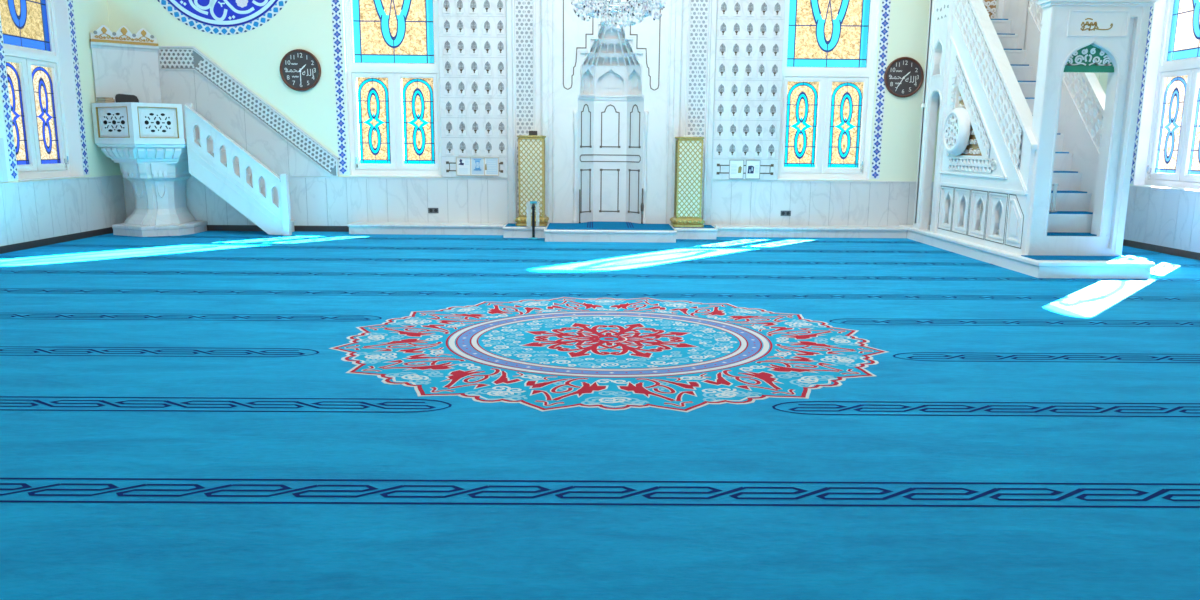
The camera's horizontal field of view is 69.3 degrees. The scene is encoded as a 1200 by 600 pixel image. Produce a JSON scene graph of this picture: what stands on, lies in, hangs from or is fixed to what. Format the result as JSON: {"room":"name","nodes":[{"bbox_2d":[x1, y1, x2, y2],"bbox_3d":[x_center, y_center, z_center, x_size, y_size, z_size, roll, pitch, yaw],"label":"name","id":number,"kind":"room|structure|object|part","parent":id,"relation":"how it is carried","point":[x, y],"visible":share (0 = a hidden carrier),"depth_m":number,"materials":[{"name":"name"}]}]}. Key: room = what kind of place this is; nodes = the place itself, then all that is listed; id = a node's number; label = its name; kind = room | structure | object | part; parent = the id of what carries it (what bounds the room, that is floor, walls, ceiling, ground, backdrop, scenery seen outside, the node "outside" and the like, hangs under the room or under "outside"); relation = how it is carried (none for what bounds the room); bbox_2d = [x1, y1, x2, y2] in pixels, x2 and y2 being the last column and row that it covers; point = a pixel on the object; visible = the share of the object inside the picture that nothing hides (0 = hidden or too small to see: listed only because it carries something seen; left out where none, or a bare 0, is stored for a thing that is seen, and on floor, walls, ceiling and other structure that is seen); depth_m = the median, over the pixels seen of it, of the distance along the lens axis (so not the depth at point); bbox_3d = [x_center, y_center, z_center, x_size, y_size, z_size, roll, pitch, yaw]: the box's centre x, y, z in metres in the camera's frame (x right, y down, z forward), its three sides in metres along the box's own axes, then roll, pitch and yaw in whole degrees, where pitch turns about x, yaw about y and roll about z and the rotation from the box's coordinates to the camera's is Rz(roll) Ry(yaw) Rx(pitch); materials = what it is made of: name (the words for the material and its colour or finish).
{"room":"mosque","nodes":[
{"label":"mosque","id":0,"kind":"room"},
{"bbox_2d":[0,0,121,182],"bbox_3d":[-8.274,-3.585,2.891,0.400,9.014,23.100,0,10,-1],"label":"wall","id":1,"kind":"structure","parent":0,"point":[89,15],"depth_m":13.88,"materials":[{"name":"beige paint"}]},
{"bbox_2d":[0,138,7,182],"bbox_3d":[-8.146,-1.695,10.662,0.030,0.595,2.520,0,10,-1],"label":"trim","id":2,"kind":"structure","parent":1,"relation":"attached to","point":[3,169],"depth_m":11.84,"materials":[{"name":"white stone"}]},
{"bbox_2d":[0,19,17,178],"bbox_3d":[-8.149,-4.349,11.631,0.006,5.415,0.147,0,10,-1],"label":"trim","id":3,"kind":"structure","parent":1,"relation":"attached to","point":[3,75],"depth_m":11.95,"materials":[{"name":"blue tile"}]},
{"bbox_2d":[0,0,83,180],"bbox_3d":[-8.303,-4.565,12.480,0.312,5.595,1.600,0,10,-1],"label":"window","id":4,"kind":"structure","parent":1,"relation":"in","point":[54,52],"depth_m":13.12,"materials":[{"name":"white paint"}]},
{"bbox_3d":[-8.434,-2.670,12.432,0.015,1.450,0.545,0,10,-1],"label":"casement pane","id":5,"kind":"part","parent":4,"relation":"part of","materials":[{"name":"blue glass"}]},
{"bbox_3d":[-8.414,-5.348,12.337,0.015,3.375,1.370,0,10,-1],"label":"arched pane","id":6,"kind":"part","parent":4,"relation":"part of","materials":[{"name":"blue glass"}]},
{"bbox_3d":[-8.440,-2.806,13.185,0.015,1.450,0.545,0,10,-1],"label":"casement pane","id":7,"kind":"part","parent":4,"relation":"part of","materials":[{"name":"blue glass"}]},
{"bbox_3d":[-8.368,-2.167,13.614,0.066,0.180,0.028,0,10,-1],"label":"handle","id":8,"kind":"part","parent":4,"relation":"part of","materials":[{"name":"silver metal"}]},
{"bbox_2d":[0,227,112,253],"bbox_3d":[-8.084,0.791,3.671,0.012,0.100,23.075,0,10,-1],"label":"baseboard","id":9,"kind":"structure","parent":1,"relation":"attached to","point":[70,237],"depth_m":12.95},
{"bbox_2d":[0,175,125,245],"bbox_3d":[-8.092,0.376,3.593,0.032,0.945,23.070,0,10,-1],"label":"wall paneling","id":10,"kind":"structure","parent":1,"relation":"attached to","point":[42,209],"depth_m":13.08,"materials":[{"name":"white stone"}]},
{"bbox_2d":[67,0,88,174],"bbox_3d":[-8.164,-4.660,13.353,0.005,5.415,0.147,0,10,-1],"label":"trim","id":11,"kind":"structure","parent":1,"relation":"attached to","point":[69,2],"depth_m":13.60,"materials":[{"name":"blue tile"}]},
{"bbox_2d":[107,0,1099,217],"bbox_3d":[0.160,-5.615,14.535,17.460,9.014,0.400,0,10,-1],"label":"wall","id":12,"kind":"structure","parent":0,"point":[254,57],"depth_m":14.58,"materials":[{"name":"beige paint"}]},
{"bbox_2d":[157,0,287,34],"bbox_3d":[-6.257,-5.738,14.245,2.672,2.668,0.017,0,10,-1],"label":"roundel","id":13,"kind":"object","parent":12,"relation":"attached to","point":[223,14],"visible":1,"depth_m":14.42,"materials":[{"name":"blue"}]},
{"bbox_2d":[236,0,247,7],"bbox_3d":[-5.938,-4.955,14.384,0.208,0.204,0.007,0,10,-1],"label":"hanging lamp","id":14,"kind":"object","parent":13,"relation":"on","point":[239,3],"depth_m":14.39,"materials":[{"name":"glass"}]},
{"bbox_2d":[207,225,348,231],"bbox_3d":[-6.214,-1.247,15.040,3.915,0.100,0.012,0,10,-1],"label":"baseboard","id":15,"kind":"structure","parent":12,"relation":"attached to","point":[209,227],"depth_m":15.04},
{"bbox_2d":[280,49,320,90],"bbox_3d":[-5.035,-3.859,14.579,0.690,0.690,0.052,0,10,-1],"label":"wall clock","id":16,"kind":"object","parent":12,"relation":"attached to","point":[300,70],"visible":1,"depth_m":14.58,"materials":[{"name":"brown wood"}]},
{"bbox_2d":[331,0,347,173],"bbox_3d":[-4.390,-4.823,14.434,0.147,5.415,0.005,0,10,-1],"label":"trim","id":17,"kind":"structure","parent":12,"relation":"attached to","point":[335,4],"depth_m":14.65,"materials":[{"name":"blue tile"}]},
{"bbox_2d":[342,0,441,176],"bbox_3d":[-3.491,-4.895,14.537,1.600,5.595,0.232,0,10,-1],"label":"window","id":18,"kind":"structure","parent":12,"relation":"in","point":[395,66],"depth_m":14.82,"materials":[{"name":"white paint"}]},
{"bbox_3d":[-3.890,-3.084,14.941,0.545,1.450,0.015,0,10,-1],"label":"casement pane","id":19,"kind":"part","parent":18,"relation":"part of","materials":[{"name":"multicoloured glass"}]},
{"bbox_3d":[-3.485,-5.691,14.473,1.370,3.375,0.015,0,10,-1],"label":"arched pane","id":20,"kind":"part","parent":18,"relation":"part of","materials":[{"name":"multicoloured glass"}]},
{"bbox_3d":[-3.125,-3.079,14.948,0.545,1.450,0.015,0,10,-1],"label":"casement pane","id":21,"kind":"part","parent":18,"relation":"part of","materials":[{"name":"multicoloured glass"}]},
{"bbox_2d":[348,222,505,234],"bbox_3d":[-2.949,-1.224,14.870,2.630,0.172,0.408,0,10,-1],"label":"trim","id":22,"kind":"structure","parent":12,"relation":"attached to","point":[415,228],"depth_m":14.71,"materials":[{"name":"white stone"}]},
{"bbox_2d":[428,208,438,212],"bbox_3d":[-2.884,-1.548,15.013,0.176,0.090,0.012,0,10,-1],"label":"wall socket","id":23,"kind":"object","parent":12,"relation":"attached to","point":[430,210],"visible":1,"depth_m":15.01,"materials":[{"name":"grey plastic"}]},
{"bbox_2d":[438,0,507,177],"bbox_3d":[-2.134,-3.974,14.579,1.128,3.800,0.057,0,10,-1],"label":"marble panel","id":24,"kind":"object","parent":12,"relation":"attached to","point":[472,33],"visible":1,"depth_m":14.62,"materials":[{"name":"grey"}]},
{"bbox_2d":[456,157,498,175],"bbox_3d":[-2.097,-2.289,14.854,0.730,0.318,0.021,0,10,-1],"label":"notice board","id":25,"kind":"object","parent":24,"relation":"attached to","point":[465,166],"visible":1,"depth_m":14.86,"materials":[{"name":"beige paper"}]},
{"bbox_2d":[123,176,1001,229],"bbox_3d":[0.127,-1.621,15.037,16.620,0.945,0.032,0,10,-1],"label":"wall paneling","id":26,"kind":"structure","parent":12,"relation":"attached to","point":[314,201],"depth_m":15.01,"materials":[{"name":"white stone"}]},
{"bbox_2d":[712,0,784,179],"bbox_3d":[2.508,-3.942,14.624,1.128,3.800,0.057,0,10,-1],"label":"marble panel","id":27,"kind":"object","parent":12,"relation":"attached to","point":[750,33],"visible":1,"depth_m":14.66,"materials":[{"name":"grey stone"}]},
{"bbox_2d":[729,160,743,178],"bbox_3d":[2.343,-2.242,14.903,0.246,0.322,0.013,0,10,-1],"label":"notice sheet","id":28,"kind":"object","parent":27,"relation":"attached to","point":[736,167],"visible":1,"depth_m":14.90,"materials":[{"name":"grey paper"}]},
{"bbox_2d":[745,160,760,178],"bbox_3d":[2.628,-2.240,14.906,0.246,0.322,0.013,0,10,-1],"label":"notice sheet","id":29,"kind":"object","parent":27,"relation":"attached to","point":[752,166],"visible":1,"depth_m":14.91,"materials":[{"name":"grey paper"}]},
{"bbox_2d":[780,211,790,215],"bbox_3d":[3.226,-1.506,15.071,0.176,0.090,0.012,0,10,-1],"label":"wall socket","id":30,"kind":"object","parent":12,"relation":"attached to","point":[783,213],"visible":1,"depth_m":15.07,"materials":[{"name":"grey plastic"}]},
{"bbox_2d":[713,225,907,237],"bbox_3d":[3.595,-1.179,14.932,3.260,0.172,0.408,0,10,-1],"label":"trim","id":31,"kind":"structure","parent":12,"relation":"attached to","point":[807,231],"depth_m":14.77,"materials":[{"name":"white stone"}]},
{"bbox_2d":[777,0,879,179],"bbox_3d":[3.879,-4.844,14.608,1.600,5.595,0.232,0,10,-1],"label":"window","id":32,"kind":"structure","parent":12,"relation":"in","point":[800,70],"depth_m":14.89,"materials":[{"name":"white paint"}]},
{"bbox_3d":[3.480,-3.033,15.011,0.545,1.450,0.015,0,10,-1],"label":"casement pane","id":33,"kind":"part","parent":32,"relation":"part of","materials":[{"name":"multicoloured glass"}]},
{"bbox_3d":[3.885,-5.640,14.543,1.370,3.375,0.015,0,10,-1],"label":"arched pane","id":34,"kind":"part","parent":32,"relation":"part of","materials":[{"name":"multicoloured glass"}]},
{"bbox_3d":[4.245,-3.027,15.019,0.545,1.450,0.015,0,10,-1],"label":"casement pane","id":35,"kind":"part","parent":32,"relation":"part of","materials":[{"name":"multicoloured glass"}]},
{"bbox_2d":[871,0,890,178],"bbox_3d":[4.779,-4.760,14.522,0.147,5.415,0.006,0,10,-1],"label":"trim","id":36,"kind":"structure","parent":12,"relation":"attached to","point":[886,4],"depth_m":14.74,"materials":[{"name":"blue tile"}]},
{"bbox_2d":[884,57,923,97],"bbox_3d":[5.143,-3.768,14.680,0.670,0.670,0.052,0,10,-1],"label":"wall clock","id":37,"kind":"object","parent":12,"relation":"attached to","point":[904,76],"visible":1,"depth_m":14.68,"materials":[{"name":"black plastic"}]},
{"bbox_2d":[1099,0,1180,189],"bbox_3d":[8.785,-3.466,3.054,0.400,9.014,23.100,0,10,-1],"label":"wall","id":38,"kind":"structure","parent":0,"point":[1103,77],"depth_m":13.61,"materials":[{"name":"beige paint"}]},
{"bbox_2d":[1130,4,1153,183],"bbox_3d":[8.491,-4.520,13.374,0.006,5.415,0.147,0,10,-1],"label":"trim","id":39,"kind":"structure","parent":38,"relation":"attached to","point":[1152,7],"depth_m":13.56,"materials":[{"name":"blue tile"}]},
{"bbox_2d":[1123,239,1199,259],"bbox_3d":[8.519,0.906,3.830,0.012,0.100,23.075,0,10,-1],"label":"baseboard","id":40,"kind":"structure","parent":38,"relation":"attached to","point":[1156,248],"depth_m":13.01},
{"bbox_2d":[1124,186,1199,252],"bbox_3d":[8.535,0.486,3.751,0.032,0.955,23.070,0,10,-1],"label":"wall paneling","id":41,"kind":"structure","parent":38,"relation":"attached to","point":[1164,217],"depth_m":12.99,"materials":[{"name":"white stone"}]},
{"bbox_2d":[1133,0,1199,190],"bbox_3d":[8.630,-4.423,12.504,0.282,5.595,1.600,0,10,-1],"label":"window","id":42,"kind":"structure","parent":38,"relation":"in","point":[1160,67],"depth_m":13.29,"materials":[{"name":"white paint"}]},
{"bbox_3d":[8.626,-2.024,13.639,0.066,0.180,0.028,0,10,-1],"label":"handle","id":43,"kind":"part","parent":42,"relation":"part of","materials":[{"name":"silver metal"}]},
{"bbox_3d":[8.715,-2.662,13.211,0.015,1.450,0.545,0,10,-1],"label":"casement pane","id":44,"kind":"part","parent":42,"relation":"part of","materials":[{"name":"white"}]},
{"bbox_3d":[8.741,-5.204,12.363,0.015,3.375,1.370,0,10,-1],"label":"arched pane","id":45,"kind":"part","parent":42,"relation":"part of","materials":[{"name":"white glass"}]},
{"bbox_3d":[8.721,-2.526,12.459,0.015,1.450,0.545,0,10,-1],"label":"casement pane","id":46,"kind":"part","parent":42,"relation":"part of","materials":[{"name":"white"}]},
{"bbox_3d":[0.294,-8.068,2.203,17.460,0.200,24.000,0,10,-1],"label":"ceiling","id":47,"kind":"structure","parent":0,"visible":0},
{"bbox_2d":[571,0,665,30],"bbox_3d":[0.247,-6.281,10.045,1.122,6.107,1.123,2,10,10],"label":"crystal chandelier","id":48,"kind":"object","parent":47,"relation":"hanging from","point":[645,10],"visible":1,"depth_m":10.45,"materials":[{"name":"clear glass"}]},
{"bbox_3d":[0.225,-3.705,10.511,1.064,0.358,1.064,0,10,-1],"label":"arm frame","id":49,"kind":"part","parent":48,"relation":"part of","materials":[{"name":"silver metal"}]},
{"bbox_3d":[0.216,0.992,3.840,17.460,0.186,24.000,0,10,-1],"label":"floor","id":50,"kind":"structure","parent":0,"visible":0},
{"bbox_2d":[0,231,1199,599],"bbox_3d":[0.217,0.900,3.777,16.658,0.016,23.089,0,10,-1],"label":"carpet","id":51,"kind":"object","parent":50,"relation":"on","point":[206,415],"visible":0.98,"depth_m":4.91,"materials":[{"name":"blue carpet"}]},
{"bbox_2d":[90,25,338,236],"bbox_3d":[-6.324,-2.744,14.138,3.742,3.365,1.304,0,10,-1],"label":"pulpit","id":52,"kind":"object","parent":51,"relation":"on","point":[191,116],"visible":1,"depth_m":14.28,"materials":[{"name":"white stone"}]},
{"bbox_2d":[96,101,114,102],"bbox_3d":[-7.921,-3.166,13.888,0.250,0.034,0.155,6,12,28],"label":"book","id":53,"kind":"object","parent":52,"relation":"on","point":[96,101],"visible":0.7,"depth_m":13.83,"materials":[{"name":"beige paper"}]},
{"bbox_2d":[97,99,113,100],"bbox_3d":[-7.910,-3.197,13.877,0.235,0.030,0.150,6,12,28],"label":"book","id":54,"kind":"object","parent":53,"relation":"on","point":[97,99],"visible":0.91,"depth_m":13.82,"materials":[{"name":"beige paper"}]},
{"bbox_3d":[-7.686,-2.807,13.733,1.025,0.580,0.060,6,12,28],"label":"parapet panel","id":55,"kind":"part","parent":52,"relation":"part of","materials":[{"name":"stone"}]},
{"bbox_3d":[-7.697,-2.808,13.713,0.799,0.480,0.026,6,12,28],"label":"gilt frame","id":56,"kind":"part","parent":52,"relation":"part of","materials":[{"name":"brown"}]},
{"bbox_3d":[-7.769,-3.432,14.308,0.991,1.515,0.110,-8,13,-38],"label":"panel","id":57,"kind":"part","parent":52,"relation":"part of","materials":[{"name":"white stone"}]},
{"bbox_2d":[115,94,138,102],"bbox_3d":[-7.630,-2.985,14.100,0.339,0.712,0.320,-7,13,-38],"label":"chair","id":58,"kind":"object","parent":52,"relation":"on","point":[119,98],"visible":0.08,"depth_m":14.12,"materials":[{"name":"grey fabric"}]},
{"bbox_3d":[-7.015,-2.807,13.764,0.060,0.580,0.764,10,14,41],"label":"parapet panel","id":59,"kind":"part","parent":52,"relation":"part of","materials":[{"name":"stone"}]},
{"bbox_3d":[-6.998,-2.809,13.748,0.026,0.480,0.598,10,14,41],"label":"gilt frame","id":60,"kind":"part","parent":52,"relation":"part of","materials":[{"name":"brown"}]},
{"bbox_3d":[-6.666,-2.880,14.129,0.100,0.630,0.060,0,10,-1],"label":"post","id":61,"kind":"part","parent":52,"relation":"part of","materials":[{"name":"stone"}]},
{"bbox_3d":[-5.985,-2.126,14.244,1.485,2.093,0.123,0,10,-1],"label":"balustrade","id":62,"kind":"part","parent":52,"relation":"part of","materials":[{"name":"stone"}]},
{"bbox_3d":[-5.195,-1.574,14.339,0.105,1.010,0.126,0,10,-1],"label":"newel post","id":63,"kind":"part","parent":52,"relation":"part of","materials":[{"name":"stone"}]},
{"bbox_2d":[528,201,538,238],"bbox_3d":[-1.089,-1.311,14.200,0.178,0.612,0.178,-9,14,-44],"label":"barrier post","id":64,"kind":"object","parent":51,"relation":"on","point":[532,202],"visible":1,"depth_m":14.18,"materials":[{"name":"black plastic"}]},
{"bbox_3d":[-1.089,-1.302,14.201,0.054,0.557,0.054,0,10,-1],"label":"post","id":65,"kind":"part","parent":64,"relation":"part of","materials":[{"name":"black plastic"}]},
{"bbox_2d":[503,0,717,242],"bbox_3d":[0.185,-3.401,14.190,3.545,4.750,1.626,0,10,-1],"label":"niche","id":66,"kind":"object","parent":51,"relation":"on","point":[610,106],"visible":0.89,"depth_m":14.64,"materials":[{"name":"white stone"}]},
{"bbox_2d":[515,135,548,225],"bbox_3d":[-1.137,-1.996,14.497,0.552,1.481,0.552,0,10,-1],"label":"pillar","id":67,"kind":"structure","parent":66,"relation":"on","point":[531,148],"depth_m":14.30,"materials":[{"name":"gold"}]},
{"bbox_2d":[529,131,537,134],"bbox_3d":[-1.103,-2.756,14.328,0.136,0.074,0.103,0,10,-1],"label":"box","id":68,"kind":"object","parent":67,"relation":"on","point":[530,132],"visible":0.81,"depth_m":14.28,"materials":[{"name":"black plastic"}]},
{"bbox_2d":[579,189,580,222],"bbox_3d":[-0.347,-1.606,14.869,0.033,0.575,0.033,5,11,22],"label":"rod","id":69,"kind":"object","parent":66,"relation":"on","point":[579,189],"visible":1,"depth_m":14.86,"materials":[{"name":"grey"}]},
{"bbox_2d":[580,3,642,95],"bbox_3d":[0.189,-4.268,14.648,1.257,1.606,0.416,0,10,-1],"label":"hood","id":70,"kind":"object","parent":66,"relation":"attached to","point":[611,60],"depth_m":14.65,"materials":[{"name":"stone"}]},
{"bbox_2d":[641,188,643,223],"bbox_3d":[0.723,-1.611,14.877,0.056,0.600,0.053,0,10,-1],"label":"rod","id":71,"kind":"object","parent":66,"relation":"on","point":[642,205],"visible":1,"depth_m":14.86,"materials":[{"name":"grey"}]},
{"bbox_2d":[670,137,704,227],"bbox_3d":[1.476,-1.978,14.522,0.552,1.481,0.552,0,10,-1],"label":"pillar","id":72,"kind":"structure","parent":66,"relation":"on","point":[688,150],"depth_m":14.34,"materials":[{"name":"gold"}]},
{"bbox_2d":[899,0,1156,278],"bbox_3d":[5.941,-2.872,12.383,1.596,4.450,4.861,0,10,-1],"label":"pulpit","id":73,"kind":"object","parent":51,"relation":"on","point":[1027,126],"visible":1,"depth_m":11.40,"materials":[{"name":"white stone"}]},
{"bbox_3d":[5.353,-1.409,13.326,0.058,0.601,0.456,0,10,-1],"label":"arched panel","id":74,"kind":"part","parent":73,"relation":"part of","materials":[{"name":"white stone"}]},
{"bbox_3d":[5.358,-1.311,12.785,0.058,0.601,0.496,0,10,-1],"label":"arched panel","id":75,"kind":"part","parent":73,"relation":"part of","materials":[{"name":"white stone"}]},
{"bbox_3d":[5.362,-1.210,12.229,0.058,0.601,0.486,0,10,-1],"label":"arched panel","id":76,"kind":"part","parent":73,"relation":"part of","materials":[{"name":"white stone"}]},
{"bbox_3d":[5.370,-2.775,11.971,0.130,3.997,2.782,0,10,-1],"label":"panel","id":77,"kind":"part","parent":73,"relation":"part of","materials":[{"name":"stone"}]},
{"bbox_3d":[5.367,-1.108,11.666,0.058,0.601,0.511,0,10,-1],"label":"arched panel","id":78,"kind":"part","parent":73,"relation":"part of","materials":[{"name":"white stone"}]},
{"bbox_3d":[5.399,-3.437,11.840,0.172,2.708,2.805,0,10,-1],"label":"handrail","id":79,"kind":"part","parent":73,"relation":"part of","materials":[{"name":"white stone"}]},
{"bbox_3d":[5.321,-1.018,11.148,0.018,0.540,0.335,0,10,-1],"label":"blind panel","id":80,"kind":"part","parent":73,"relation":"part of","materials":[{"name":"white stone"}]},
{"bbox_3d":[6.489,-2.792,12.034,0.130,4.027,2.670,0,10,-1],"label":"balustrade","id":81,"kind":"part","parent":73,"relation":"part of","materials":[{"name":"white stone"}]}
]}

